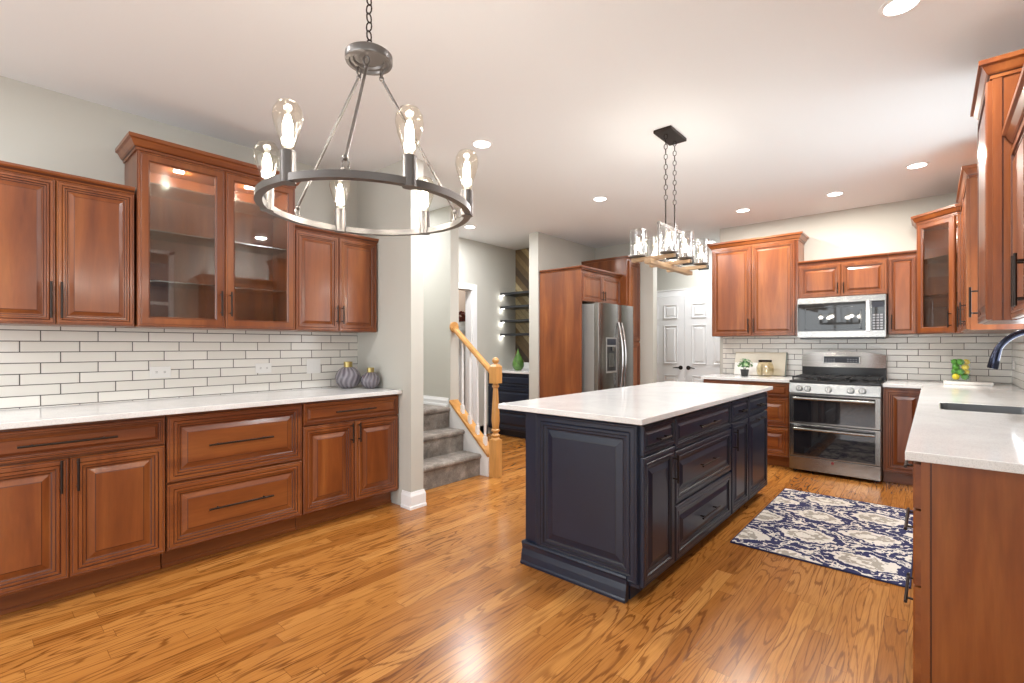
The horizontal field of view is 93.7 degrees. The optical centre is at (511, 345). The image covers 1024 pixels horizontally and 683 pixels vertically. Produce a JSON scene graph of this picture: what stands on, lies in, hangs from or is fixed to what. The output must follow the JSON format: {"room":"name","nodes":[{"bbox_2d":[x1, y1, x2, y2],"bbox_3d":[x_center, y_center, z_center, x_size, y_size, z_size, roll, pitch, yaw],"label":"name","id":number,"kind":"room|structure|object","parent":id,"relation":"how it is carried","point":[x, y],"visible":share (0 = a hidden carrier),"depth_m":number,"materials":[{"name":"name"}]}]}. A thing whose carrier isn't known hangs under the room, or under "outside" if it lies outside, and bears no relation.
{"room":"kitchen","nodes":[
{"label":"kitchen","id":0,"kind":"room"},
{"bbox_2d":[0,76,356,404],"bbox_3d":[-3.203,-0.100,2.186,0.120,2.720,5.470,0,0,41],"label":"wall","id":1,"kind":"structure","parent":0,"point":[42,128],"depth_m":2.87,"materials":[{"name":"grey paint"}]},
{"bbox_2d":[0,160,134,327],"bbox_3d":[-2.511,-0.513,2.607,0.366,0.802,0.689,0,0,41],"label":"upper cabinet","id":2,"kind":"object","parent":1,"relation":"attached to","point":[67,240],"visible":1,"depth_m":2.54,"materials":[{"name":"brown wood"}]},
{"bbox_2d":[150,366,170,377],"bbox_3d":[-2.286,0.171,3.123,0.009,0.072,0.114,0,0,41],"label":"wall outlet","id":3,"kind":"object","parent":1,"relation":"attached to","point":[164,371],"visible":1,"depth_m":3.12,"materials":[{"name":"white plastic"}]},
{"bbox_2d":[154,370,167,373],"bbox_3d":[-2.284,0.171,3.121,0.004,0.028,0.074,0,0,41],"label":"socket","id":4,"kind":"object","parent":3,"relation":"attached to","point":[155,371],"depth_m":3.12,"materials":[{"name":"white plastic"}]},
{"bbox_2d":[0,325,357,409],"bbox_3d":[-2.397,0.117,3.009,0.008,0.456,3.170,0,0,41],"label":"backsplash","id":5,"kind":"structure","parent":1,"relation":"attached to","point":[41,366],"depth_m":3.09,"materials":[{"name":"tile"}]},
{"bbox_2d":[115,131,299,330],"bbox_3d":[-1.971,-0.662,3.209,0.386,1.101,1.002,0,0,41],"label":"display cabinet","id":6,"kind":"object","parent":1,"relation":"attached to","point":[207,257],"visible":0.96,"depth_m":3.18,"materials":[{"name":"brown wood"}]},
{"bbox_2d":[173,169,184,173],"bbox_3d":[-2.130,-1.113,3.070,0.060,0.008,0.060,0,0,41],"label":"puck light","id":7,"kind":"object","parent":6,"relation":"on","point":[174,170],"depth_m":3.06,"materials":[{"name":"white plastic"}]},
{"bbox_2d":[150,182,285,218],"bbox_3d":[-2.000,-0.969,3.234,0.290,0.007,0.870,0,0,41],"label":"glass shelf","id":8,"kind":"object","parent":6,"relation":"attached to","point":[159,192],"depth_m":3.19,"materials":[{"name":"clear glass"}]},
{"bbox_2d":[150,229,285,255],"bbox_3d":[-2.000,-0.689,3.234,0.290,0.007,0.870,0,0,41],"label":"glass shelf","id":9,"kind":"object","parent":6,"relation":"attached to","point":[156,236],"depth_m":3.22,"materials":[{"name":"clear glass"}]},
{"bbox_2d":[150,280,285,294],"bbox_3d":[-2.000,-0.389,3.234,0.290,0.007,0.870,0,0,41],"label":"glass shelf","id":10,"kind":"object","parent":6,"relation":"attached to","point":[154,284],"depth_m":3.23,"materials":[{"name":"clear glass"}]},
{"bbox_2d":[255,363,271,372],"bbox_3d":[-1.864,0.167,3.604,0.009,0.072,0.114,0,0,41],"label":"wall outlet","id":11,"kind":"object","parent":1,"relation":"attached to","point":[259,367],"visible":1,"depth_m":3.60,"materials":[{"name":"white plastic"}]},
{"bbox_2d":[259,366,268,369],"bbox_3d":[-1.862,0.167,3.603,0.004,0.028,0.074,0,0,41],"label":"socket","id":12,"kind":"object","parent":11,"relation":"attached to","point":[260,367],"depth_m":3.60,"materials":[{"name":"white plastic"}]},
{"bbox_2d":[307,359,319,372],"bbox_3d":[-1.609,0.164,3.896,0.009,0.116,0.114,0,0,41],"label":"wall outlet","id":13,"kind":"object","parent":1,"relation":"attached to","point":[313,365],"visible":1,"depth_m":3.89,"materials":[{"name":"white plastic"}]},
{"bbox_2d":[309,362,318,369],"bbox_3d":[-1.607,0.164,3.895,0.004,0.064,0.080,0,0,41],"label":"rocker switch","id":14,"kind":"object","parent":13,"relation":"attached to","point":[312,365],"depth_m":3.90,"materials":[{"name":"white plastic"}]},
{"bbox_2d":[289,223,378,332],"bbox_3d":[-1.443,-0.498,3.828,0.366,0.773,0.706,0,0,41],"label":"upper cabinet","id":15,"kind":"object","parent":1,"relation":"attached to","point":[336,273],"visible":0.94,"depth_m":3.70,"materials":[{"name":"brown wood"}]},
{"bbox_2d":[357,159,422,505],"bbox_3d":[-2.010,-0.100,4.856,3.378,2.720,0.120,0,0,41],"label":"wall","id":16,"kind":"structure","parent":0,"point":[395,351],"depth_m":3.80,"materials":[{"name":"grey paint"}]},
{"bbox_2d":[401,489,426,509],"bbox_3d":[-0.818,1.195,3.813,0.246,0.130,0.156,0,0,41],"label":"baseboard","id":17,"kind":"structure","parent":16,"relation":"attached to","point":[416,499],"depth_m":3.73,"materials":[{"name":"white paint"}]},
{"bbox_2d":[423,206,458,426],"bbox_3d":[-1.591,-0.100,5.902,2.630,2.720,0.115,0,0,41],"label":"wall","id":18,"kind":"structure","parent":0,"point":[441,249],"depth_m":5.09,"materials":[{"name":"grey paint"}]},
{"bbox_2d":[423,395,448,406],"bbox_3d":[-1.195,0.590,5.467,1.400,0.090,0.018,0,0,41],"label":"baseboard","id":19,"kind":"structure","parent":18,"relation":"attached to","point":[431,400],"depth_m":5.12,"materials":[{"name":"white paint"}]},
{"bbox_2d":[0,433,913,682],"bbox_3d":[-0.390,1.320,3.199,11.600,0.120,11.100,0,0,41],"label":"floor","id":20,"kind":"structure","parent":0,"point":[439,591],"depth_m":2.26,"materials":[{"name":"brown wood"}]},
{"bbox_2d":[0,415,164,615],"bbox_3d":[-2.380,0.819,2.536,0.654,0.881,0.784,0,0,41],"label":"base cabinet","id":21,"kind":"object","parent":20,"relation":"on","point":[82,505],"visible":0.94,"depth_m":2.38,"materials":[{"name":"brown wood"}]},
{"bbox_2d":[0,386,401,429],"bbox_3d":[-1.886,0.361,3.099,0.660,0.030,2.358,0,0,41],"label":"countertop","id":22,"kind":"structure","parent":21,"relation":"on","point":[66,414],"depth_m":2.79,"materials":[{"name":"white stone"}]},
{"bbox_2d":[335,361,360,387],"bbox_3d":[-1.342,0.237,3.933,0.204,0.216,0.204,0,0,41],"label":"glass vase","id":23,"kind":"object","parent":22,"relation":"on","point":[348,376],"visible":0.99,"depth_m":3.86,"materials":[{"name":"purple glass"}]},
{"bbox_2d":[361,367,379,388],"bbox_3d":[-1.153,0.262,3.913,0.156,0.168,0.156,0,0,41],"label":"glass vase","id":24,"kind":"object","parent":22,"relation":"on","point":[370,379],"visible":1,"depth_m":3.86,"materials":[{"name":"purple glass"}]},
{"bbox_2d":[160,403,301,568],"bbox_3d":[-1.870,0.819,3.119,0.654,0.881,0.756,0,0,41],"label":"base cabinet","id":25,"kind":"object","parent":20,"relation":"on","point":[233,477],"visible":0.86,"depth_m":2.89,"materials":[{"name":"brown wood"}]},
{"bbox_2d":[295,394,397,529],"bbox_3d":[-1.365,0.819,3.695,0.654,0.881,0.765,0,0,41],"label":"base cabinet","id":26,"kind":"object","parent":20,"relation":"on","point":[349,460],"visible":0.83,"depth_m":3.47,"materials":[{"name":"brown wood"}]},
{"bbox_2d":[423,404,488,489],"bbox_3d":[-1.250,0.926,4.956,1.980,0.665,1.028,0,0,41],"label":"staircase","id":27,"kind":"structure","parent":20,"relation":"on","point":[451,454],"depth_m":4.63,"materials":[{"name":"grey carpet"}]},
{"bbox_2d":[449,322,501,477],"bbox_3d":[-0.369,0.504,4.809,0.648,1.509,0.124,0,0,41],"label":"stair railing","id":28,"kind":"object","parent":27,"relation":"on","point":[492,449],"visible":0.99,"depth_m":4.71,"materials":[{"name":"brown wood"}]},
{"bbox_2d":[459,331,464,404],"bbox_3d":[-0.774,0.519,7.496,0.300,1.479,0.300,0,0,41],"label":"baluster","id":29,"kind":"object","parent":20,"relation":"on","point":[463,332],"visible":0.06,"depth_m":7.39,"materials":[{"name":"white paint"}]},
{"bbox_2d":[459,311,464,330],"bbox_3d":[-0.775,-0.384,7.495,0.180,0.327,0.184,0,0,41],"label":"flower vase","id":30,"kind":"object","parent":29,"relation":"on","point":[461,319],"visible":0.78,"depth_m":7.44,"materials":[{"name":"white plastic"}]},
{"bbox_2d":[488,373,528,438],"bbox_3d":[0.165,0.819,6.823,0.835,0.881,0.606,0,0,41],"label":"base cabinet","id":31,"kind":"object","parent":20,"relation":"on","point":[514,387],"visible":0.42,"depth_m":6.58,"materials":[{"name":"blue paint"}]},
{"bbox_2d":[487,362,528,373],"bbox_3d":[0.162,0.312,6.819,0.838,0.128,0.625,0,0,41],"label":"countertop","id":32,"kind":"structure","parent":31,"relation":"on","point":[525,370],"depth_m":6.73,"materials":[{"name":"white stone"}]},
{"bbox_2d":[512,349,523,369],"bbox_3d":[0.087,0.191,6.809,0.176,0.310,0.176,0,0,41],"label":"ceramic vase","id":33,"kind":"object","parent":32,"relation":"on","point":[518,363],"visible":0.95,"depth_m":6.75,"materials":[{"name":"green ceramic"}]},
{"bbox_2d":[539,269,581,397],"bbox_3d":[0.596,0.170,5.966,0.633,2.179,0.020,0,0,41],"label":"end panel","id":34,"kind":"object","parent":20,"relation":"on","point":[560,293],"visible":0.56,"depth_m":5.96,"materials":[{"name":"brown wood"}]},
{"bbox_2d":[582,302,632,391],"bbox_3d":[1.054,0.372,6.247,0.886,1.774,0.880,0,0,41],"label":"refrigerator","id":35,"kind":"object","parent":20,"relation":"on","point":[607,328],"visible":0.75,"depth_m":5.82,"materials":[{"name":"grey metal"}]},
{"bbox_2d":[581,255,639,385],"bbox_3d":[1.398,0.025,6.803,0.737,2.469,0.372,0,0,41],"label":"pantry cabinet","id":36,"kind":"object","parent":20,"relation":"on","point":[630,271],"visible":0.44,"depth_m":6.57,"materials":[{"name":"brown wood"}]},
{"bbox_2d":[520,392,766,603],"bbox_3d":[1.124,0.818,3.419,0.780,0.882,2.375,0,0,41],"label":"kitchen island","id":37,"kind":"object","parent":20,"relation":"on","point":[611,507],"visible":0.98,"depth_m":2.59,"materials":[{"name":"blue paint"}]},
{"bbox_2d":[498,381,772,424],"bbox_3d":[1.078,0.361,3.495,0.927,0.030,2.470,0,0,41],"label":"island countertop","id":38,"kind":"structure","parent":37,"relation":"on","point":[643,404],"depth_m":2.98,"materials":[{"name":"white stone"}]},
{"bbox_2d":[703,379,789,466],"bbox_3d":[2.714,0.819,5.425,0.868,0.881,0.720,0,0,41],"label":"base cabinet","id":39,"kind":"object","parent":20,"relation":"on","point":[777,409],"visible":0.22,"depth_m":4.98,"materials":[{"name":"brown wood"}]},
{"bbox_2d":[700,374,795,382],"bbox_3d":[2.712,0.361,5.434,0.891,0.030,0.710,0,0,41],"label":"countertop","id":40,"kind":"structure","parent":39,"relation":"on","point":[784,379],"depth_m":5.24,"materials":[{"name":"white stone"}]},
{"bbox_2d":[737,358,752,375],"bbox_3d":[2.640,0.244,5.441,0.173,0.203,0.163,0,0,-6],"label":"potted plant","id":41,"kind":"object","parent":40,"relation":"on","point":[744,372],"visible":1,"depth_m":5.42,"materials":[{"name":"green plant"}]},
{"bbox_2d":[734,362,761,374],"bbox_3d":[2.773,0.270,5.649,0.290,0.147,0.046,0,0,41],"label":"serving board","id":42,"kind":"object","parent":40,"relation":"on","point":[752,370],"visible":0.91,"depth_m":5.61,"materials":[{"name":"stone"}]},
{"bbox_2d":[734,352,787,375],"bbox_3d":[2.909,0.210,5.633,0.556,0.268,0.103,0,0,41],"label":"serving board","id":43,"kind":"object","parent":40,"relation":"on","point":[779,359],"visible":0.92,"depth_m":5.56,"materials":[{"name":"beige wood"}]},
{"bbox_2d":[756,360,773,376],"bbox_3d":[2.857,0.253,5.420,0.176,0.186,0.176,0,0,41],"label":"glass jar","id":44,"kind":"object","parent":40,"relation":"on","point":[758,360],"visible":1,"depth_m":5.39,"materials":[{"name":"clear glass"}]},
{"bbox_2d":[730,488,912,588],"bbox_3d":[2.230,1.254,3.350,0.890,0.010,1.522,0,0,41],"label":"area rug","id":45,"kind":"object","parent":20,"relation":"on","point":[864,539],"visible":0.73,"depth_m":3.18,"materials":[{"name":"fabric"}]},
{"bbox_2d":[789,351,886,481],"bbox_3d":[3.293,0.657,4.851,0.737,1.205,0.798,0,0,41],"label":"gas range","id":46,"kind":"object","parent":20,"relation":"on","point":[836,401],"visible":0.99,"depth_m":4.63,"materials":[{"name":"grey metal"}]},
{"bbox_2d":[789,378,886,385],"bbox_3d":[3.299,0.355,4.858,0.737,0.023,0.680,0,0,41],"label":"cooktop","id":47,"kind":"object","parent":46,"relation":"in","point":[798,381],"depth_m":4.66,"materials":[{"name":"black metal"}]},
{"bbox_2d":[883,387,920,485],"bbox_3d":[3.737,0.819,4.552,0.312,0.881,0.685,0,0,41],"label":"base cabinet","id":48,"kind":"object","parent":20,"relation":"on","point":[899,404],"visible":0.56,"depth_m":4.34,"materials":[{"name":"brown wood"}]},
{"bbox_2d":[904,460,1023,682],"bbox_3d":[1.845,0.819,1.758,0.628,0.881,0.933,0,0,41],"label":"base cabinet","id":49,"kind":"object","parent":20,"relation":"on","point":[968,526],"visible":0.83,"depth_m":1.51,"materials":[{"name":"brown wood"}]},
{"bbox_3d":[3.386,0.819,3.519,0.628,0.881,1.344,0,0,41],"label":"base cabinet","id":50,"kind":"object","parent":20,"relation":"on","visible":0},
{"bbox_2d":[883,380,1023,473],"bbox_3d":[2.800,0.361,3.044,0.886,0.030,4.190,0,0,41],"label":"countertop","id":51,"kind":"structure","parent":50,"relation":"on","point":[969,439],"depth_m":2.01,"materials":[{"name":"white stone"}]},
{"bbox_2d":[943,380,993,385],"bbox_3d":[4.060,0.332,4.281,0.320,0.028,0.190,0,0,41],"label":"serving tray","id":52,"kind":"object","parent":51,"relation":"on","point":[952,382],"visible":1,"depth_m":4.22,"materials":[{"name":"ceramic"}]},
{"bbox_3d":[4.029,0.220,4.314,0.132,0.195,0.132,0,0,41],"label":"vase","id":53,"kind":"object","parent":52,"relation":"on","visible":0},
{"bbox_2d":[952,373,959,379],"bbox_3d":[3.986,0.276,4.311,0.052,0.057,0.052,0,0,0],"label":"lemon","id":54,"kind":"object","parent":53,"relation":"in","point":[954,376],"visible":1,"depth_m":4.30,"materials":[{"name":"yellow plant"}]},
{"bbox_2d":[952,364,959,369],"bbox_3d":[3.986,0.190,4.311,0.052,0.053,0.053,0,0,-7],"label":"lime","id":55,"kind":"object","parent":53,"relation":"in","point":[954,366],"visible":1,"depth_m":4.30,"materials":[{"name":"green plant"}]},
{"bbox_2d":[956,369,964,374],"bbox_3d":[4.006,0.234,4.287,0.053,0.053,0.052,0,0,-21],"label":"lime","id":56,"kind":"object","parent":53,"relation":"in","point":[959,371],"visible":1,"depth_m":4.27,"materials":[{"name":"green plant"}]},
{"bbox_2d":[957,359,964,364],"bbox_3d":[4.006,0.144,4.287,0.052,0.056,0.052,0,0,39],"label":"lime","id":57,"kind":"object","parent":53,"relation":"in","point":[959,361],"visible":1,"depth_m":4.27,"materials":[{"name":"green plant"}]},
{"bbox_2d":[961,374,968,379],"bbox_3d":[4.032,0.276,4.271,0.052,0.058,0.052,0,0,-27],"label":"lime","id":58,"kind":"object","parent":53,"relation":"in","point":[964,376],"visible":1,"depth_m":4.26,"materials":[{"name":"green plant"}]},
{"bbox_2d":[961,364,968,369],"bbox_3d":[4.032,0.188,4.271,0.052,0.056,0.052,0,0,-12],"label":"lemon","id":59,"kind":"object","parent":53,"relation":"in","point":[964,366],"visible":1,"depth_m":4.26,"materials":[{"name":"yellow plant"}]},
{"bbox_2d":[940,403,1023,414],"bbox_3d":[2.631,0.453,2.654,0.395,0.210,0.438,0,0,41],"label":"sink basin","id":60,"kind":"object","parent":51,"relation":"in","point":[946,406],"visible":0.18,"depth_m":2.82,"materials":[{"name":"grey metal"}]},
{"bbox_2d":[987,329,1023,369],"bbox_3d":[2.727,0.126,2.552,0.293,0.439,0.132,0,0,41],"label":"kitchen faucet","id":61,"kind":"object","parent":51,"relation":"on","point":[994,359],"visible":1,"depth_m":2.58,"materials":[{"name":"blue"}]},
{"bbox_2d":[459,290,464,321],"bbox_3d":[-1.043,-0.100,8.382,2.788,2.720,0.120,0,0,41],"label":"wall","id":62,"kind":"structure","parent":0,"point":[461,292],"depth_m":8.14,"materials":[{"name":"beige paint"}]},
{"bbox_2d":[459,237,514,434],"bbox_3d":[-0.682,-0.100,6.584,0.120,2.720,2.110,0,0,41],"label":"wall","id":63,"kind":"structure","parent":0,"point":[489,267],"depth_m":6.90,"materials":[{"name":"grey paint"}]},
{"bbox_2d":[459,282,476,423],"bbox_3d":[-0.884,0.205,6.340,0.138,2.110,1.055,0,0,41],"label":"trim","id":64,"kind":"structure","parent":63,"relation":"attached to","point":[471,293],"depth_m":6.65,"materials":[{"name":"white paint"}]},
{"bbox_2d":[0,0,1023,254],"bbox_3d":[-0.390,-1.520,3.199,11.600,0.120,11.100,0,0,41],"label":"ceiling","id":65,"kind":"structure","parent":0,"point":[779,106],"depth_m":2.76,"materials":[{"name":"white paint"}]},
{"bbox_2d":[253,0,477,235],"bbox_3d":[-0.441,-0.933,1.480,0.658,1.051,0.646,0,0,41],"label":"ring chandelier","id":66,"kind":"object","parent":65,"relation":"hanging from","point":[364,57],"visible":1,"depth_m":1.44,"materials":[{"name":"grey metal"}]},
{"bbox_2d":[253,140,279,211],"bbox_3d":[-0.739,-0.513,1.448,0.073,0.210,0.073,0,0,41],"label":"bulb","id":67,"kind":"object","parent":66,"relation":"attached to","point":[268,206],"depth_m":1.44,"materials":[{"name":"clear glass"}]},
{"bbox_2d":[272,98,303,185],"bbox_3d":[-0.562,-0.513,1.205,0.073,0.210,0.073,0,0,41],"label":"bulb","id":68,"kind":"object","parent":66,"relation":"attached to","point":[288,175],"depth_m":1.19,"materials":[{"name":"clear glass"}]},
{"bbox_2d":[329,180,350,232],"bbox_3d":[-0.617,-0.513,1.722,0.073,0.210,0.073,0,0,41],"label":"bulb","id":69,"kind":"object","parent":66,"relation":"attached to","point":[339,226],"depth_m":1.71,"materials":[{"name":"clear glass"}]},
{"bbox_2d":[395,104,423,189],"bbox_3d":[-0.264,-0.513,1.237,0.073,0.210,0.073,0,0,41],"label":"bulb","id":70,"kind":"object","parent":66,"relation":"attached to","point":[408,180],"depth_m":1.22,"materials":[{"name":"clear glass"}]},
{"bbox_2d":[419,176,433,234],"bbox_3d":[-0.319,-0.513,1.754,0.073,0.210,0.073,0,0,41],"label":"bulb","id":71,"kind":"object","parent":66,"relation":"attached to","point":[425,229],"depth_m":1.74,"materials":[{"name":"clear glass"}]},
{"bbox_2d":[455,148,477,217],"bbox_3d":[-0.142,-0.513,1.511,0.073,0.210,0.073,0,0,41],"label":"bulb","id":72,"kind":"object","parent":66,"relation":"attached to","point":[467,194],"depth_m":1.50,"materials":[{"name":"clear glass"}]},
{"bbox_2d":[464,225,475,227],"bbox_3d":[-0.514,-1.456,5.875,0.156,0.008,0.156,0,0,41],"label":"recessed light","id":73,"kind":"object","parent":65,"relation":"in","point":[465,226],"visible":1,"depth_m":5.86,"materials":[{"name":"white"}]},
{"bbox_2d":[471,139,492,147],"bbox_3d":[-0.216,-1.456,3.465,0.156,0.008,0.156,0,0,41],"label":"recessed light","id":74,"kind":"object","parent":65,"relation":"in","point":[478,143],"visible":1,"depth_m":3.45,"materials":[{"name":"white paint"}]},
{"bbox_2d":[592,196,607,200],"bbox_3d":[0.872,-1.456,4.759,0.156,0.008,0.156,0,0,41],"label":"recessed light","id":75,"kind":"object","parent":65,"relation":"in","point":[598,198],"visible":1,"depth_m":4.74,"materials":[{"name":"white"}]},
{"bbox_2d":[630,125,708,275],"bbox_3d":[1.093,-0.992,3.316,0.321,0.934,0.710,0,0,41],"label":"linear chandelier","id":76,"kind":"object","parent":65,"relation":"hanging from","point":[669,135],"visible":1,"depth_m":3.25,"materials":[{"name":"brown wood"}]},
{"bbox_2d":[735,208,750,211],"bbox_3d":[2.483,-1.456,5.162,0.156,0.008,0.156,0,0,41],"label":"recessed light","id":77,"kind":"object","parent":65,"relation":"in","point":[741,209],"visible":1,"depth_m":5.16,"materials":[{"name":"white plastic"}]},
{"bbox_2d":[825,191,844,195],"bbox_3d":[3.097,-1.456,4.603,0.156,0.008,0.156,0,0,41],"label":"recessed light","id":78,"kind":"object","parent":65,"relation":"in","point":[835,193],"visible":1,"depth_m":4.59,"materials":[{"name":"white plastic"}]},
{"bbox_2d":[878,0,922,16],"bbox_3d":[1.662,-1.456,2.051,0.156,0.008,0.156,0,0,41],"label":"recessed light","id":79,"kind":"object","parent":65,"relation":"in","point":[892,8],"visible":1,"depth_m":2.06,"materials":[{"name":"white"}]},
{"bbox_2d":[905,161,929,168],"bbox_3d":[3.270,-1.456,3.877,0.156,0.008,0.156,0,0,41],"label":"recessed light","id":80,"kind":"object","parent":65,"relation":"in","point":[923,163],"visible":1,"depth_m":3.87,"materials":[{"name":"white"}]},
{"bbox_2d":[529,232,594,399],"bbox_3d":[0.773,-0.100,6.766,0.150,2.720,1.500,0,0,41],"label":"wall","id":81,"kind":"structure","parent":0,"point":[546,252],"depth_m":6.24,"materials":[{"name":"grey paint"}]},
{"bbox_2d":[539,265,621,304],"bbox_3d":[0.917,-0.750,6.305,0.668,0.421,1.000,0,0,41],"label":"upper cabinet","id":82,"kind":"object","parent":81,"relation":"attached to","point":[598,285],"visible":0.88,"depth_m":6.05,"materials":[{"name":"brown wood"}]},
{"bbox_2d":[657,249,711,297],"bbox_3d":[3.033,-0.100,7.260,3.000,2.720,0.120,0,0,41],"label":"wall","id":83,"kind":"structure","parent":0,"point":[702,278],"depth_m":7.44,"materials":[{"name":"grey paint"}]},
{"bbox_2d":[657,296,684,381],"bbox_3d":[2.383,0.238,7.689,0.760,2.028,0.085,0,0,41],"label":"door","id":84,"kind":"structure","parent":83,"relation":"in","point":[670,310],"depth_m":7.58,"materials":[{"name":"white paint"}]},
{"bbox_2d":[657,287,711,297],"bbox_3d":[2.691,0.188,7.461,1.730,2.145,0.028,0,0,41],"label":"trim","id":85,"kind":"structure","parent":83,"relation":"attached to","point":[703,290],"depth_m":7.45,"materials":[{"name":"white paint"}]},
{"bbox_2d":[685,294,719,382],"bbox_3d":[2.958,0.238,7.186,0.760,2.028,0.085,0,0,41],"label":"door","id":86,"kind":"structure","parent":83,"relation":"in","point":[702,350],"depth_m":7.29,"materials":[{"name":"white paint"}]},
{"bbox_2d":[595,193,1009,384],"bbox_3d":[2.964,-0.100,5.765,4.465,2.720,0.120,0,0,41],"label":"wall","id":87,"kind":"structure","parent":0,"point":[887,227],"depth_m":5.27,"materials":[{"name":"grey paint"}]},
{"bbox_2d":[707,231,808,336],"bbox_3d":[2.827,-0.665,5.563,0.997,1.106,0.366,0,0,41],"label":"upper cabinet","id":88,"kind":"object","parent":87,"relation":"attached to","point":[755,281],"visible":0.94,"depth_m":5.42,"materials":[{"name":"brown wood"}]},
{"bbox_2d":[797,294,888,338],"bbox_3d":[3.426,-0.286,4.985,0.748,0.432,0.421,0,0,41],"label":"microwave","id":89,"kind":"object","parent":87,"relation":"attached to","point":[857,316],"visible":1,"depth_m":4.83,"materials":[{"name":"grey metal"}]},
{"bbox_2d":[798,253,887,298],"bbox_3d":[3.454,-0.704,5.013,0.759,0.396,0.366,0,0,41],"label":"upper cabinet","id":90,"kind":"object","parent":87,"relation":"attached to","point":[862,274],"visible":0.9,"depth_m":4.88,"materials":[{"name":"brown wood"}]},
{"bbox_2d":[723,333,1011,383],"bbox_3d":[3.569,0.117,5.150,2.505,0.456,0.008,0,0,41],"label":"backsplash","id":91,"kind":"structure","parent":87,"relation":"attached to","point":[926,357],"depth_m":4.79,"materials":[{"name":"tile"}]},
{"bbox_2d":[888,250,916,334],"bbox_3d":[3.820,-0.507,4.693,0.210,0.790,0.366,0,0,41],"label":"upper cabinet","id":92,"kind":"object","parent":87,"relation":"attached to","point":[902,265],"visible":0.98,"depth_m":4.58,"materials":[{"name":"brown wood"}]},
{"bbox_2d":[911,203,1012,333],"bbox_3d":[4.043,-0.665,4.322,0.698,1.106,0.627,0,0,41],"label":"upper cabinet","id":93,"kind":"object","parent":87,"relation":"attached to","point":[938,230],"visible":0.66,"depth_m":4.48,"materials":[{"name":"brown wood"}]},
{"bbox_2d":[924,253,957,263],"bbox_3d":[4.086,-0.803,4.327,0.614,0.007,0.538,0,0,41],"label":"glass shelf","id":94,"kind":"object","parent":93,"relation":"attached to","point":[944,259],"depth_m":4.50,"materials":[{"name":"clear glass"}]},
{"bbox_2d":[924,292,957,298],"bbox_3d":[4.086,-0.464,4.327,0.614,0.007,0.538,0,0,41],"label":"glass shelf","id":95,"kind":"object","parent":93,"relation":"attached to","point":[938,296],"depth_m":4.48,"materials":[{"name":"clear glass"}]},
{"bbox_3d":[0.369,-0.100,7.147,0.960,2.720,0.120,0,0,41],"label":"wall niche","id":96,"kind":"object","parent":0,"visible":0},
{"bbox_2d":[515,248,528,361],"bbox_3d":[0.371,-0.557,7.058,0.838,1.804,0.008,0,0,41],"label":"accent panel","id":97,"kind":"object","parent":96,"relation":"attached to","point":[522,255],"visible":0.14,"depth_m":7.24,"materials":[{"name":"brown wood"}]},
{"bbox_2d":[500,290,528,296],"bbox_3d":[0.254,-0.756,6.924,0.836,0.038,0.345,0,0,41],"label":"floating shelf","id":98,"kind":"object","parent":97,"relation":"attached to","point":[518,293],"visible":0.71,"depth_m":6.97,"materials":[{"name":"grey wood"}]},
{"bbox_2d":[500,304,528,309],"bbox_3d":[0.254,-0.559,6.924,0.836,0.038,0.345,0,0,41],"label":"shelf","id":99,"kind":"object","parent":97,"relation":"attached to","point":[516,307],"visible":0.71,"depth_m":6.96,"materials":[{"name":"grey wood"}]},
{"bbox_2d":[500,319,528,322],"bbox_3d":[0.254,-0.358,6.924,0.836,0.038,0.345,0,0,41],"label":"shelf","id":100,"kind":"object","parent":97,"relation":"attached to","point":[515,320],"visible":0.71,"depth_m":6.92,"materials":[{"name":"grey wood"}]},
{"bbox_2d":[500,333,528,335],"bbox_3d":[0.254,-0.159,6.924,0.836,0.038,0.345,0,0,41],"label":"floating shelf","id":101,"kind":"object","parent":97,"relation":"attached to","point":[510,334],"visible":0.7,"depth_m":6.90,"materials":[{"name":"grey wood"}]},
{"bbox_3d":[2.909,-0.100,2.404,0.120,2.720,5.250,0,0,41],"label":"wall","id":102,"kind":"structure","parent":0,"visible":0},
{"bbox_2d":[956,163,1023,332],"bbox_3d":[3.642,-0.685,3.637,0.400,1.146,1.061,0,0,41],"label":"upper cabinet","id":103,"kind":"object","parent":102,"relation":"attached to","point":[967,193],"visible":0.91,"depth_m":3.37,"materials":[{"name":"brown wood"}]},
{"bbox_2d":[969,49,1023,324],"bbox_3d":[2.413,-0.685,2.234,0.400,1.146,0.631,0,0,41],"label":"upper cabinet","id":104,"kind":"object","parent":102,"relation":"attached to","point":[997,77],"visible":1,"depth_m":2.12,"materials":[{"name":"brown wood"}]},
{"bbox_2d":[1002,65,1023,319],"bbox_3d":[1.945,-0.525,1.642,0.324,0.826,0.954,0,0,41],"label":"upper cabinet","id":105,"kind":"object","parent":102,"relation":"attached to","point":[1013,129],"visible":1,"depth_m":1.87,"materials":[{"name":"brown wood"}]},
{"bbox_2d":[1012,335,1023,365],"bbox_3d":[3.998,0.025,3.745,0.008,0.271,1.542,0,0,41],"label":"backsplash","id":106,"kind":"structure","parent":102,"relation":"attached to","point":[1017,343],"depth_m":3.98,"materials":[{"name":"tile"}]},
{"bbox_2d":[1012,364,1023,389],"bbox_3d":[3.135,0.253,2.759,0.008,0.186,4.162,0,0,41],"label":"backsplash","id":107,"kind":"structure","parent":102,"relation":"attached to","point":[1018,373],"depth_m":3.98,"materials":[{"name":"tile"}]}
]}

